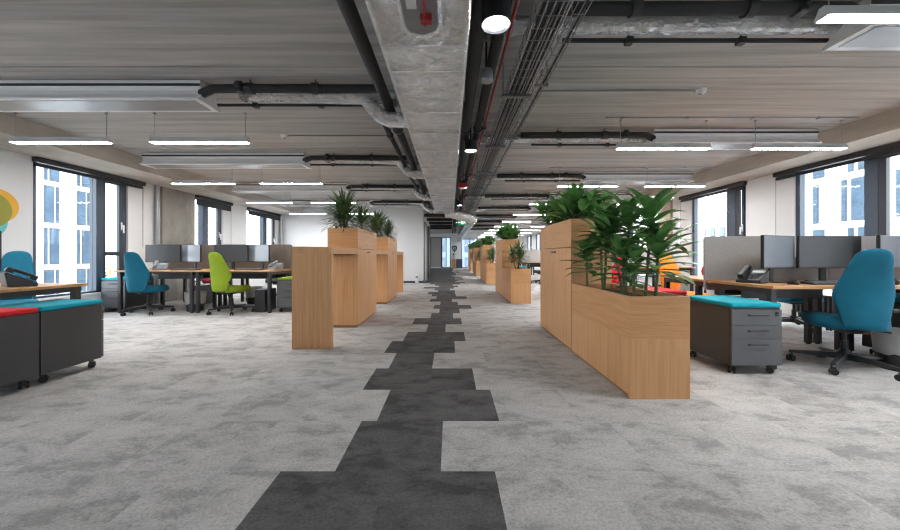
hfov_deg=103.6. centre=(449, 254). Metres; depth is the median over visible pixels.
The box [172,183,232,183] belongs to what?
diffuser
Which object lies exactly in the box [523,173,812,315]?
wall
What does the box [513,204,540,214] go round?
pendant lamp
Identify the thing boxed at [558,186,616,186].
diffuser
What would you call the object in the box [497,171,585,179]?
insulated pipe
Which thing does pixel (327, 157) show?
insulated pipe
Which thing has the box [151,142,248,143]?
diffuser
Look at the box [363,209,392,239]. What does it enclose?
plant
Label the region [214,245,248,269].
monitor
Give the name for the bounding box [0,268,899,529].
floor
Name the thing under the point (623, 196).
beam
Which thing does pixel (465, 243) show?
office building
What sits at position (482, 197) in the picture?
flexible duct
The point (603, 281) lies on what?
dracaena plant
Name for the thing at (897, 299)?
seat cushion
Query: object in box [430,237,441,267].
door
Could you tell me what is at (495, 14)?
spotlight
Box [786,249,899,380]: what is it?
office chair
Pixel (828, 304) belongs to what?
radiator
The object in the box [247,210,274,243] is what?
window
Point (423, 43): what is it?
ceiling beam
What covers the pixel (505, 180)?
pipe
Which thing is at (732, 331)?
drawer pedestal
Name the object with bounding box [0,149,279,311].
wall
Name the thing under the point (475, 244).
bushy plant
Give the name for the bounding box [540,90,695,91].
cable conduit
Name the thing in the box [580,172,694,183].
beam
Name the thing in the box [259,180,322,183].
pendant lamp
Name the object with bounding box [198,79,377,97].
insulated pipe
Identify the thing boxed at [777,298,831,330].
office chair
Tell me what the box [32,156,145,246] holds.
roller blind
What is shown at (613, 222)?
dracaena plant
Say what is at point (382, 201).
insulated pipe
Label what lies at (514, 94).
cable tray
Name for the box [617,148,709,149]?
diffuser
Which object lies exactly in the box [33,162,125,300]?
window
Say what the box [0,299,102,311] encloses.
seat cushion
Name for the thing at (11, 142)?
diffuser
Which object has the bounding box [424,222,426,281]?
door
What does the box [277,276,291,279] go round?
seat cushion
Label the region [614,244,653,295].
dracaena plant
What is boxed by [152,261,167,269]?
desk phone
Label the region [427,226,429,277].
door
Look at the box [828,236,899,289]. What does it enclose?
divider
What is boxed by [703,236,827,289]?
divider
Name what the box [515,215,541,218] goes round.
beam
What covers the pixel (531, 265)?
basket
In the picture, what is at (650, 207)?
dracaena plant
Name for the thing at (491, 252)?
plant
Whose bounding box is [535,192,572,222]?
bushy plant
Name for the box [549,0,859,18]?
insulated pipe
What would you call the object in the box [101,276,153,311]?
drawer pedestal
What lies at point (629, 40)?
pipe
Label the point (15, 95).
duct
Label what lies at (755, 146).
pendant lamp
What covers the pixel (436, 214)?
insulated pipe
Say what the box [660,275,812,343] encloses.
office desk
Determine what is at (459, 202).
spotlight
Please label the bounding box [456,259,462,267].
storage box
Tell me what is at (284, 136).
smoke detector
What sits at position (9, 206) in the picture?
wall decal
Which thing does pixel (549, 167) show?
cable conduit
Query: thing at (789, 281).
computer mouse
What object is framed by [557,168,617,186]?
pendant lamp
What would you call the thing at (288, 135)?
cable conduit
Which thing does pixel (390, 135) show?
insulated pipe
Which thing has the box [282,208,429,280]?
wall
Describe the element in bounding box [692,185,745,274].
window
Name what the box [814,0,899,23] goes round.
pendant lamp
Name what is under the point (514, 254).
plant
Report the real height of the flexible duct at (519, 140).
0.194 m
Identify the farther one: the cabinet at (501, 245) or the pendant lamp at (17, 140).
the cabinet at (501, 245)
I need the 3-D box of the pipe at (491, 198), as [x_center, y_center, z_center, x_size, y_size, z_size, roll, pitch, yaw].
[1.945,-1.613,9.865,1.590,0.161,0.050,0,0,0]
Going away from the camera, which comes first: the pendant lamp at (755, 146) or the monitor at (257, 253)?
the pendant lamp at (755, 146)
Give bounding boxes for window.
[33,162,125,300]
[195,198,220,282]
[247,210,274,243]
[442,237,450,267]
[461,239,477,267]
[527,235,531,249]
[536,233,540,249]
[632,211,658,278]
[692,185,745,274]
[796,153,899,295]
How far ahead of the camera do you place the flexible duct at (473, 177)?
7.32 m
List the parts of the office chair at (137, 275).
backrest, seat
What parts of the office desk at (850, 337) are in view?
leg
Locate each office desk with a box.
[0,283,87,298]
[114,269,216,312]
[161,275,243,304]
[192,269,290,312]
[228,274,291,304]
[523,262,539,268]
[628,271,654,286]
[635,266,695,290]
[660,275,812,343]
[706,280,899,369]
[813,290,832,343]
[847,280,899,351]
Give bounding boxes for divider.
[153,244,220,274]
[224,244,291,274]
[522,250,539,264]
[628,247,672,265]
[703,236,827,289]
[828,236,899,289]
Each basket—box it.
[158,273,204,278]
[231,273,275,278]
[530,264,539,266]
[714,290,740,294]
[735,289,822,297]
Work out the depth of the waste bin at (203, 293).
6.31 m
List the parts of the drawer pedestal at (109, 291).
drawer, drawer, drawer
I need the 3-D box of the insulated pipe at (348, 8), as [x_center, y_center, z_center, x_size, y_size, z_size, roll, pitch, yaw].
[-0.620,-1.566,6.875,0.123,0.245,11.750,0,0,0]
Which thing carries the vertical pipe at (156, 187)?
on the floor
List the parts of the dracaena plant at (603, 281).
stem, stem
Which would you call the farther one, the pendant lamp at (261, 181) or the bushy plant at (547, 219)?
the pendant lamp at (261, 181)
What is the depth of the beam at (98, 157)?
5.67 m
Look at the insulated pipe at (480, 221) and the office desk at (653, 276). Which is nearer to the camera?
the office desk at (653, 276)
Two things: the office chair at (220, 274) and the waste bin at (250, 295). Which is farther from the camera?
the waste bin at (250, 295)
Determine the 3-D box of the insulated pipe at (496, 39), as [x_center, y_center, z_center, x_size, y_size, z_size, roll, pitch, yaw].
[0.330,-1.572,12.500,0.107,0.232,23.000,0,0,0]
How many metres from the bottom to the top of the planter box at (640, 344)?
0.718 m
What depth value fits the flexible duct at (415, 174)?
5.99 m
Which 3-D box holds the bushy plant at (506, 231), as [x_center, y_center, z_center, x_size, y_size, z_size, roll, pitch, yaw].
[1.491,-0.567,8.914,0.895,0.529,1.355,0,0,0]
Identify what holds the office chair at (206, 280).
on the floor
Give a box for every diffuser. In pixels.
[11,142,110,143]
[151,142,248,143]
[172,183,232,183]
[260,183,320,183]
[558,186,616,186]
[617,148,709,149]
[645,186,703,186]
[751,148,845,149]
[817,15,899,22]
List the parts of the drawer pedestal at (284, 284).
drawer, drawer, drawer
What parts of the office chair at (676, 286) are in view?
backrest, seat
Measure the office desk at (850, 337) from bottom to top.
0.740 m
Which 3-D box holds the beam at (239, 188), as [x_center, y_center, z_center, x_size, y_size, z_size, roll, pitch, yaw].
[-3.740,-1.582,8.390,2.688,0.196,0.330,0,0,0]
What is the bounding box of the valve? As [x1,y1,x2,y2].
[458,171,465,188]
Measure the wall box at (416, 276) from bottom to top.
0.300 m
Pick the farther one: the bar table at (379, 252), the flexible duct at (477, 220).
the flexible duct at (477, 220)
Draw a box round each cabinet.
[327,228,376,327]
[377,237,396,303]
[468,249,473,268]
[473,248,479,272]
[480,245,493,280]
[496,239,519,295]
[540,219,611,350]
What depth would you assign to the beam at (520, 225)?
19.30 m
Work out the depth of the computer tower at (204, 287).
7.24 m
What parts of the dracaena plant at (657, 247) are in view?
stem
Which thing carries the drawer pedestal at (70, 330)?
on the floor
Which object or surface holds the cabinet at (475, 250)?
on the floor
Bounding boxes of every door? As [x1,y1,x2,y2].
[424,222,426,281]
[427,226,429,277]
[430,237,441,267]
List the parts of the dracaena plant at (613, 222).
stem, stem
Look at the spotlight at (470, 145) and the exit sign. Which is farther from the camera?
the exit sign
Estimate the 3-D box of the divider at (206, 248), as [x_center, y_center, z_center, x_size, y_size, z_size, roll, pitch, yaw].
[-5.105,0.087,6.900,1.346,0.585,0.038,0,0,0]
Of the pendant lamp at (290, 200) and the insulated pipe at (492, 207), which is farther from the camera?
the insulated pipe at (492, 207)
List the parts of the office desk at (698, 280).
leg, desk frame, leg, leg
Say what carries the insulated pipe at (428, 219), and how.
hanging from the ceiling
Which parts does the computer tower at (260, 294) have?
panel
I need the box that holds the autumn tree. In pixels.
[106,264,110,276]
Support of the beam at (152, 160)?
attached to the ceiling
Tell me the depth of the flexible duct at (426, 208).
10.86 m
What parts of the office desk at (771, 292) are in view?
leg, leg, desk frame, leg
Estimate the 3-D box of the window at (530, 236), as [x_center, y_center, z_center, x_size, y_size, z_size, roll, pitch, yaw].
[5.850,-0.375,25.900,0.170,2.110,1.600,0,0,0]
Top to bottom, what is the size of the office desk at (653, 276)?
0.740 m
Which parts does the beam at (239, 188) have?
perforated panel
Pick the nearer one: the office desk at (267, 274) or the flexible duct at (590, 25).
the flexible duct at (590, 25)
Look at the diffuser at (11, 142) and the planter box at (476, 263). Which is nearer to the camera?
the diffuser at (11, 142)
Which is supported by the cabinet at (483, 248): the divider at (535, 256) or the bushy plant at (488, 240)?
the bushy plant at (488, 240)
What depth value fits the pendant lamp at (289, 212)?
11.47 m
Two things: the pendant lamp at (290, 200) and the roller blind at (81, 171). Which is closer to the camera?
the roller blind at (81, 171)
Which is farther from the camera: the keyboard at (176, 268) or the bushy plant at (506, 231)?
the bushy plant at (506, 231)
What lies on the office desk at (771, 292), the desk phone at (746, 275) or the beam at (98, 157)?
the desk phone at (746, 275)
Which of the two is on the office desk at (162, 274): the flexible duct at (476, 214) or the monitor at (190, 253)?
the monitor at (190, 253)
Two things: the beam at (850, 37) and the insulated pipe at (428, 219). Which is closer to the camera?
the beam at (850, 37)
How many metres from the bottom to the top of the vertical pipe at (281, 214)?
2.460 m
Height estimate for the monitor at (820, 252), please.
0.462 m
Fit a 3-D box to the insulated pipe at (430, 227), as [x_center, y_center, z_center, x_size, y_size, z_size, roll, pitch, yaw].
[-1.200,-1.559,19.700,2.600,0.257,0.118,0,0,0]
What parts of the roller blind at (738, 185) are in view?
cord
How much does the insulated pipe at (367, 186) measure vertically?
0.158 m
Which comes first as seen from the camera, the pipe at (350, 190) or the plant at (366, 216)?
the plant at (366, 216)
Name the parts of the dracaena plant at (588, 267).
stem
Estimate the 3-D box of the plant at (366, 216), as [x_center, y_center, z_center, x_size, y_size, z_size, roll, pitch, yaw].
[-1.379,-0.569,5.663,0.595,0.537,0.661,0,0,5]
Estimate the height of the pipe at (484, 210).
0.161 m
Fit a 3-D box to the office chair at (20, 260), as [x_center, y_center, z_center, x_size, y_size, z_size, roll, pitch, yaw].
[-5.129,0.480,4.073,0.688,1.060,0.725,0,0,13]
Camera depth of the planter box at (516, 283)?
7.34 m
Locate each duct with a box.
[0,80,219,112]
[238,90,406,127]
[324,157,423,178]
[360,185,431,200]
[384,200,436,212]
[445,208,476,241]
[456,174,580,180]
[459,134,646,146]
[459,194,548,199]
[468,15,842,44]
[476,206,528,211]
[476,214,512,217]
[476,220,504,222]
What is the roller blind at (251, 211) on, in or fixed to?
attached to the window at (263, 221)
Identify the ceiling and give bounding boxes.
[0,0,899,233]
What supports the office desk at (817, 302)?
on the floor
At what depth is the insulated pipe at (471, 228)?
21.71 m
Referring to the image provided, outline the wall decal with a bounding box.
[0,189,18,232]
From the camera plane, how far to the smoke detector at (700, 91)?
3.59 m
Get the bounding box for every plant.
[317,186,369,232]
[349,204,380,233]
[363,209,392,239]
[382,219,399,241]
[470,240,482,247]
[478,235,495,244]
[484,246,495,262]
[491,221,525,238]
[502,239,531,268]
[527,199,563,225]
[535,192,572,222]
[546,183,621,219]
[561,231,609,286]
[571,202,635,290]
[577,190,676,294]
[587,230,654,294]
[613,216,705,295]
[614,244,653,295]
[619,185,688,295]
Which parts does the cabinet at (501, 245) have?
door, door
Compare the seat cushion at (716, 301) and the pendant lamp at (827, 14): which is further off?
the seat cushion at (716, 301)
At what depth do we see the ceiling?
3.43 m
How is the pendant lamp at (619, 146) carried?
hanging from the ceiling
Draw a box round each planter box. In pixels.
[469,259,472,270]
[474,261,479,275]
[483,263,495,283]
[502,267,530,303]
[572,283,689,398]
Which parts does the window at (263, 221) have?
sash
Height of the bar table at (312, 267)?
1.100 m
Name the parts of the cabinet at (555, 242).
door, door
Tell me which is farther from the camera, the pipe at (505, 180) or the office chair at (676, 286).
the pipe at (505, 180)
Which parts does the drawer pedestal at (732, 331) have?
drawer, drawer, drawer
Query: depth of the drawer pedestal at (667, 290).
3.96 m
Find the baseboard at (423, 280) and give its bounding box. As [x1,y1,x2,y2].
[404,280,423,282]
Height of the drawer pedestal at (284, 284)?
0.606 m
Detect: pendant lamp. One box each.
[8,113,112,143]
[148,113,250,143]
[171,180,235,183]
[246,193,292,202]
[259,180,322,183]
[289,212,325,213]
[311,189,356,202]
[502,220,530,221]
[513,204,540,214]
[529,191,545,204]
[530,219,547,226]
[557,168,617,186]
[615,120,711,149]
[644,168,705,186]
[749,120,847,149]
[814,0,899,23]
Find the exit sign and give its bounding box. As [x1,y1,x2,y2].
[458,220,466,224]
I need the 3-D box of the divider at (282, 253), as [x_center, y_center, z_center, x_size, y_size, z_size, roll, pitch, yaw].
[-3.755,0.087,6.900,1.346,0.585,0.038,0,0,0]
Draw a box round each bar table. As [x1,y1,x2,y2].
[292,247,357,348]
[377,250,387,254]
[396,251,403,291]
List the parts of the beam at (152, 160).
perforated panel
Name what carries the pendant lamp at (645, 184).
hanging from the ceiling
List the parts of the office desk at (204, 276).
leg, leg, leg, leg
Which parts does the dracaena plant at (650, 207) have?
stem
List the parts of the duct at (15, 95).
perforated panel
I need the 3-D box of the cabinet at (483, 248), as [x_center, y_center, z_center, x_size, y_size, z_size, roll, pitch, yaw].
[1.466,0.317,14.024,0.430,1.387,1.250,0,0,0]
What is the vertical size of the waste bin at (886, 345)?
0.345 m
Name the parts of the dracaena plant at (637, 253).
stem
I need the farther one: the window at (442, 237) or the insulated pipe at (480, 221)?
the window at (442, 237)
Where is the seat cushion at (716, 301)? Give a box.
[686,295,780,307]
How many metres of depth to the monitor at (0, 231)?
2.83 m
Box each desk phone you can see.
[0,267,38,286]
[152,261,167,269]
[268,260,283,269]
[736,265,769,283]
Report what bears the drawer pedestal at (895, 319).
on the floor
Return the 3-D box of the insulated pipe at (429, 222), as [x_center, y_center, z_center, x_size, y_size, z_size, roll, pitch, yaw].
[-0.435,-1.559,16.500,1.070,0.257,0.118,0,0,0]
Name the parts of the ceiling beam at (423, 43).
opening plate, valve handle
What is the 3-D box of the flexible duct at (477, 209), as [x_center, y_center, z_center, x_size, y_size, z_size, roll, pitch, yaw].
[1.815,-1.587,12.220,1.854,0.194,0.169,0,0,0]
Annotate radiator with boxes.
[796,295,833,316]
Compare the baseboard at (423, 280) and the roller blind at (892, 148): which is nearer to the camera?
the roller blind at (892, 148)
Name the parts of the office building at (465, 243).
pane, pane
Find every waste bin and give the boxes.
[184,291,205,311]
[245,286,262,303]
[871,327,899,371]
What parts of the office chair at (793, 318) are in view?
seat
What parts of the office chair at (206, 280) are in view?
seat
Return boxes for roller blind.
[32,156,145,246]
[195,195,232,211]
[247,207,280,220]
[679,181,746,244]
[773,141,899,234]
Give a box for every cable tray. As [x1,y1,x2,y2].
[457,0,573,233]
[471,0,592,212]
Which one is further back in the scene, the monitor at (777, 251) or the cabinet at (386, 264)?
the cabinet at (386, 264)
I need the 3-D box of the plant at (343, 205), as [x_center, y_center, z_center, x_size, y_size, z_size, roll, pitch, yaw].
[-1.560,-0.666,5.165,0.808,0.757,0.838,0,0,-26]
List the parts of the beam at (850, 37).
perforated panel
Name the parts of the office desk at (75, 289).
leg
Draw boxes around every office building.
[36,166,88,295]
[442,238,475,266]
[704,215,741,236]
[813,155,899,294]
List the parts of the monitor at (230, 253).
casing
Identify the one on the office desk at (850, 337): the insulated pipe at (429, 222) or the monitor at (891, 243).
the monitor at (891, 243)
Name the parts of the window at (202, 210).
sash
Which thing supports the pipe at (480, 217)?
hanging from the ceiling
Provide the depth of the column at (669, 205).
9.30 m
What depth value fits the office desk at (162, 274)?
6.16 m
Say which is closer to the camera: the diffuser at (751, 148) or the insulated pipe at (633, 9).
the insulated pipe at (633, 9)
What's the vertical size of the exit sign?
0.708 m
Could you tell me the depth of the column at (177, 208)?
7.90 m
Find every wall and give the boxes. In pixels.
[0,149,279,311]
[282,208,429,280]
[430,234,522,267]
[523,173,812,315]
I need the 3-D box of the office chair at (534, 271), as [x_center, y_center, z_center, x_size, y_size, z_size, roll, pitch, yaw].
[3.220,0.480,12.417,0.689,1.060,0.724,0,0,35]
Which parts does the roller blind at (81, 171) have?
cord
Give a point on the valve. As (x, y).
(460, 185)
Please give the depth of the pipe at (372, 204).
10.96 m
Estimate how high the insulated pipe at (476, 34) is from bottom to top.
0.250 m
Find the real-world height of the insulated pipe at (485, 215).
0.158 m
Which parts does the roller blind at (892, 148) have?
cord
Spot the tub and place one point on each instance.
(453, 260)
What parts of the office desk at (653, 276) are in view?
leg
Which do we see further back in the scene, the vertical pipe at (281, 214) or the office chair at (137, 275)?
the vertical pipe at (281, 214)
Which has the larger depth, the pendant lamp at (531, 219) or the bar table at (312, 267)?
the pendant lamp at (531, 219)
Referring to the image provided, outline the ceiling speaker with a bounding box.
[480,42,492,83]
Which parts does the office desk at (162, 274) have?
leg, leg, desk frame, leg, leg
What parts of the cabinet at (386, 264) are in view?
door, door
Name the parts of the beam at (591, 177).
perforated panel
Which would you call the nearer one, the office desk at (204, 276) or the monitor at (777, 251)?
the monitor at (777, 251)
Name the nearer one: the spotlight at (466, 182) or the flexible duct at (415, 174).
the flexible duct at (415, 174)
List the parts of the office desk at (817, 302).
leg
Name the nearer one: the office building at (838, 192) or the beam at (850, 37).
the beam at (850, 37)
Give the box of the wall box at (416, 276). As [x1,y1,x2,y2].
[415,275,418,282]
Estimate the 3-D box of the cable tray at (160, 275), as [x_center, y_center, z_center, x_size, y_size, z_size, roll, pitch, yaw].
[-5.105,0.400,6.765,0.844,0.100,0.110,0,0,0]
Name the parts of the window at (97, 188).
sill, sash, handle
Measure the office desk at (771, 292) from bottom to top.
0.740 m
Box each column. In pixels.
[160,187,194,302]
[659,199,672,286]
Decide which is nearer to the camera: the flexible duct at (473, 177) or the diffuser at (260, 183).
the diffuser at (260, 183)
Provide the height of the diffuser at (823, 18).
0.002 m
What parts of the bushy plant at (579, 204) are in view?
stem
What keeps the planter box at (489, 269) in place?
on the floor
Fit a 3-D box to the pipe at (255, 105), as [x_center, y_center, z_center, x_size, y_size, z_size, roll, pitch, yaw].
[-1.620,-1.613,3.685,1.600,0.161,0.050,0,0,0]
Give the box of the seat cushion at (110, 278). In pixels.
[102,276,152,279]
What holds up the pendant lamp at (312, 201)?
hanging from the ceiling
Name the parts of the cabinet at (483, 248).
door, door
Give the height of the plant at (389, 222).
0.577 m
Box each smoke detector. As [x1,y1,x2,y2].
[280,134,287,138]
[694,87,706,95]
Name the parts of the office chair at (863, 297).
seat, backrest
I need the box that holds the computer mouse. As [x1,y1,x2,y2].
[787,280,799,284]
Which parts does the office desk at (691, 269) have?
desk frame, leg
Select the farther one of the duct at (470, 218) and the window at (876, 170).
the duct at (470, 218)
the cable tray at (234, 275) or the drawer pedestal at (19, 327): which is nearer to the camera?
the drawer pedestal at (19, 327)
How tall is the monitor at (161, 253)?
0.462 m
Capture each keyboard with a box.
[170,268,200,269]
[234,268,262,269]
[799,281,837,284]
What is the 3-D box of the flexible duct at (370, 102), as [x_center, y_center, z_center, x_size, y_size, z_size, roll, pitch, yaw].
[-1.279,-1.490,3.610,1.749,0.388,0.169,0,0,0]
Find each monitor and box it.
[0,231,1,271]
[145,245,180,262]
[182,245,201,267]
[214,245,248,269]
[249,245,269,269]
[761,235,794,282]
[796,236,860,280]
[876,235,899,281]
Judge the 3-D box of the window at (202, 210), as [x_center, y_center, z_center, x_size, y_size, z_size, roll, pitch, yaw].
[-6.200,-0.375,9.035,0.170,2.110,1.070,0,0,0]
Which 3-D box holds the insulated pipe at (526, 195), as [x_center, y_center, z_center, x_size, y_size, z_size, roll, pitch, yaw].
[1.852,-1.609,9.585,1.804,0.158,0.169,0,0,0]
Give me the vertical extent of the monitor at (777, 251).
0.462 m
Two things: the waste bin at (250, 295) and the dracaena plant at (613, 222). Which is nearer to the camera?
the dracaena plant at (613, 222)
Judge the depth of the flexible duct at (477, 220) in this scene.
17.06 m
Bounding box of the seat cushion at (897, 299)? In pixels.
[895,294,899,301]
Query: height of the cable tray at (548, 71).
0.208 m
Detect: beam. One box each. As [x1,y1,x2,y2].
[139,153,311,168]
[231,183,349,193]
[281,199,372,206]
[365,0,471,211]
[494,228,529,230]
[499,224,539,227]
[509,220,545,223]
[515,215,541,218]
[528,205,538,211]
[548,193,631,201]
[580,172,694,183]
[645,129,821,149]
[822,0,899,51]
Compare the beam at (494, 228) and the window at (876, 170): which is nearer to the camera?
the window at (876, 170)
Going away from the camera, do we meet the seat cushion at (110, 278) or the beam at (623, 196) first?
the seat cushion at (110, 278)
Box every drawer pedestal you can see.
[0,299,102,382]
[0,308,38,388]
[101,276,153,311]
[277,276,291,311]
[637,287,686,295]
[686,295,781,373]
[862,294,899,354]
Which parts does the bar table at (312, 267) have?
panel leg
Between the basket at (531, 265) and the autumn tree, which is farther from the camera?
the autumn tree
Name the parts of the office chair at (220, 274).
backrest, seat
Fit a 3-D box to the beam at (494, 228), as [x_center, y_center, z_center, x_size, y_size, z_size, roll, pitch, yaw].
[3.820,-1.582,21.860,2.208,0.196,0.330,0,0,0]
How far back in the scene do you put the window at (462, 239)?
28.05 m
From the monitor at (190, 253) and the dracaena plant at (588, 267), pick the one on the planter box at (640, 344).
the dracaena plant at (588, 267)
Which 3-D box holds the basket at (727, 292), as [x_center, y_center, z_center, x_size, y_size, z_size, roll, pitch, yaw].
[3.455,0.400,4.005,0.844,0.100,0.110,0,0,0]
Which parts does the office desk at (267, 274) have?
leg, leg, desk frame, leg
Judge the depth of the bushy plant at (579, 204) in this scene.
3.77 m
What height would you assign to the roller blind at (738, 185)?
1.298 m
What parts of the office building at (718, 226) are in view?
pane, pane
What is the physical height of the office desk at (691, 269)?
0.740 m
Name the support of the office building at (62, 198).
on the ground
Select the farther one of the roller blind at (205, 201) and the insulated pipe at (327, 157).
the roller blind at (205, 201)
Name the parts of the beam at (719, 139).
perforated panel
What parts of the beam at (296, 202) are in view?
perforated panel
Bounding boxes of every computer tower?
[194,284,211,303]
[255,288,275,311]
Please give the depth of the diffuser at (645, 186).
6.89 m
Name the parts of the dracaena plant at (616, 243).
stem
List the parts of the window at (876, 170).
frame, sash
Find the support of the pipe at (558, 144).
hanging from the ceiling
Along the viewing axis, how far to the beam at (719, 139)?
4.73 m
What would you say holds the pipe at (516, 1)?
hanging from the ceiling
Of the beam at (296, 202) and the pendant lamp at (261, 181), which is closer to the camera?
the pendant lamp at (261, 181)
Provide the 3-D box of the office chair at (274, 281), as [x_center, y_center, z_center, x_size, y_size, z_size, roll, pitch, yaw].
[-3.960,0.480,8.230,0.725,1.060,0.688,0,0,-28]
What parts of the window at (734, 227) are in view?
sash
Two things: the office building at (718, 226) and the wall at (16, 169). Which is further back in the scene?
the office building at (718, 226)
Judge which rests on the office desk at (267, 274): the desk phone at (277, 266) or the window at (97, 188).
the desk phone at (277, 266)
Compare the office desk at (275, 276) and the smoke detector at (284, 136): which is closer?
the smoke detector at (284, 136)
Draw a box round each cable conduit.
[288,135,386,135]
[523,190,641,190]
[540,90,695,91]
[549,167,710,167]
[605,116,858,119]
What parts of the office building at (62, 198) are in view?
pane, pane, pane, pane, pane, pane, pane, pane, pane, pane, pane, pane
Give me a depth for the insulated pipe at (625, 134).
4.70 m
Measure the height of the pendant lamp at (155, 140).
0.355 m
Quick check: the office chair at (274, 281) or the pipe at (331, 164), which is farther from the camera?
the office chair at (274, 281)
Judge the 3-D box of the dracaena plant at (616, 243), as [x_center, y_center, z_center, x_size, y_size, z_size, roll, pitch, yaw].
[1.417,0.084,2.907,0.546,0.564,0.509,0,0,-33]
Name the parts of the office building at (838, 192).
pane, pane, pane, pane, pane, pane, pane, pane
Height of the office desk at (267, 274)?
0.740 m
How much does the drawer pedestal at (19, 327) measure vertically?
0.606 m
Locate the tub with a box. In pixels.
[452,259,455,267]
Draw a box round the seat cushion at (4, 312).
[0,308,37,317]
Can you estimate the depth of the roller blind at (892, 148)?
5.20 m
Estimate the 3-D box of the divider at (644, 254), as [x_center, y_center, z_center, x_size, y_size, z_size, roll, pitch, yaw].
[4.815,0.087,8.730,1.366,0.585,0.038,0,0,0]
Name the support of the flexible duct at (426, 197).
hanging from the ceiling
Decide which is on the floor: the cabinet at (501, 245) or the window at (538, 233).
the cabinet at (501, 245)
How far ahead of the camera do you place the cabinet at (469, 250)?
23.12 m
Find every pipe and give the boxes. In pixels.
[154,185,159,303]
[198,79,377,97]
[217,102,362,108]
[280,214,281,243]
[303,153,407,162]
[310,163,397,166]
[336,0,433,214]
[346,183,419,189]
[350,190,397,191]
[370,200,425,203]
[372,204,411,205]
[382,125,428,213]
[424,213,444,216]
[427,218,451,220]
[429,222,451,223]
[430,225,451,226]
[430,227,451,228]
[452,0,485,233]
[454,0,512,232]
[456,0,519,230]
[470,228,492,229]
[476,214,516,217]
[477,220,506,222]
[478,205,530,209]
[480,217,515,217]
[484,210,528,210]
[485,193,548,197]
[491,198,547,199]
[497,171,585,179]
[505,180,579,181]
[520,129,655,140]
[531,143,615,146]
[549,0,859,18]
[562,35,828,45]
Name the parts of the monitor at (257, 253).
casing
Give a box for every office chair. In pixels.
[0,251,38,305]
[120,252,175,315]
[202,278,217,294]
[206,252,254,315]
[265,274,290,295]
[531,270,539,283]
[612,257,621,283]
[658,253,709,294]
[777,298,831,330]
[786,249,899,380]
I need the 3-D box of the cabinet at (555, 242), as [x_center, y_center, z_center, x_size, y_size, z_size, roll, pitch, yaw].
[1.466,0.317,4.304,0.430,1.387,1.250,0,0,0]
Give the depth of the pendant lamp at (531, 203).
9.33 m
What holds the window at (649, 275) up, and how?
in the wall at (760, 192)
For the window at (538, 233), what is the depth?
23.93 m
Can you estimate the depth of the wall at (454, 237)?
28.00 m
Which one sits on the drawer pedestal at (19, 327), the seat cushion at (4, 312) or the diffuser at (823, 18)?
the seat cushion at (4, 312)
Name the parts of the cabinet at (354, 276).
door, door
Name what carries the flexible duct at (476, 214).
hanging from the ceiling
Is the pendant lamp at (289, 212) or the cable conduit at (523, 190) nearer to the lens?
the cable conduit at (523, 190)
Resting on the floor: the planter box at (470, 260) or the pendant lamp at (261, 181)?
the planter box at (470, 260)
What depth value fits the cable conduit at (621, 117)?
4.32 m
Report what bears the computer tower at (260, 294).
on the floor
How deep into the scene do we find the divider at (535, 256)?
13.58 m
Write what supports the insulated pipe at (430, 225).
hanging from the ceiling
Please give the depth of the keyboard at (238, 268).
6.29 m
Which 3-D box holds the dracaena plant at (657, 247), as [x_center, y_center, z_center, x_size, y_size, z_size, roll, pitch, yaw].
[1.554,0.043,2.668,0.612,0.646,0.654,0,0,12]
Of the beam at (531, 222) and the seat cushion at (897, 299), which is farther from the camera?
the beam at (531, 222)
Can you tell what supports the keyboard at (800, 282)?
on the office desk at (771, 292)
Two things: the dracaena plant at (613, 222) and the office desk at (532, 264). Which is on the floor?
the office desk at (532, 264)
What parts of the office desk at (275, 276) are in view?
leg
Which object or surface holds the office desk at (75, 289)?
on the floor
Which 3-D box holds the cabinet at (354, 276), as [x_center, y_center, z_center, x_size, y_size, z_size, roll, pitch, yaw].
[-1.488,0.317,5.545,0.430,1.387,1.250,0,0,0]
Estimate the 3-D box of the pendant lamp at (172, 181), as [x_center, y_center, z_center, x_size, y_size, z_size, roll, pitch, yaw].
[-4.625,-1.510,6.640,1.160,0.355,0.084,0,0,0]
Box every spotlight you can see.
[457,200,462,205]
[459,181,467,188]
[464,132,476,152]
[481,0,510,33]
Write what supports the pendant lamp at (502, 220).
hanging from the ceiling
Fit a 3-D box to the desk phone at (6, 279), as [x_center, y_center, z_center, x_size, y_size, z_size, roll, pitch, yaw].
[-3.736,0.185,3.068,0.200,0.170,0.196,0,0,29]

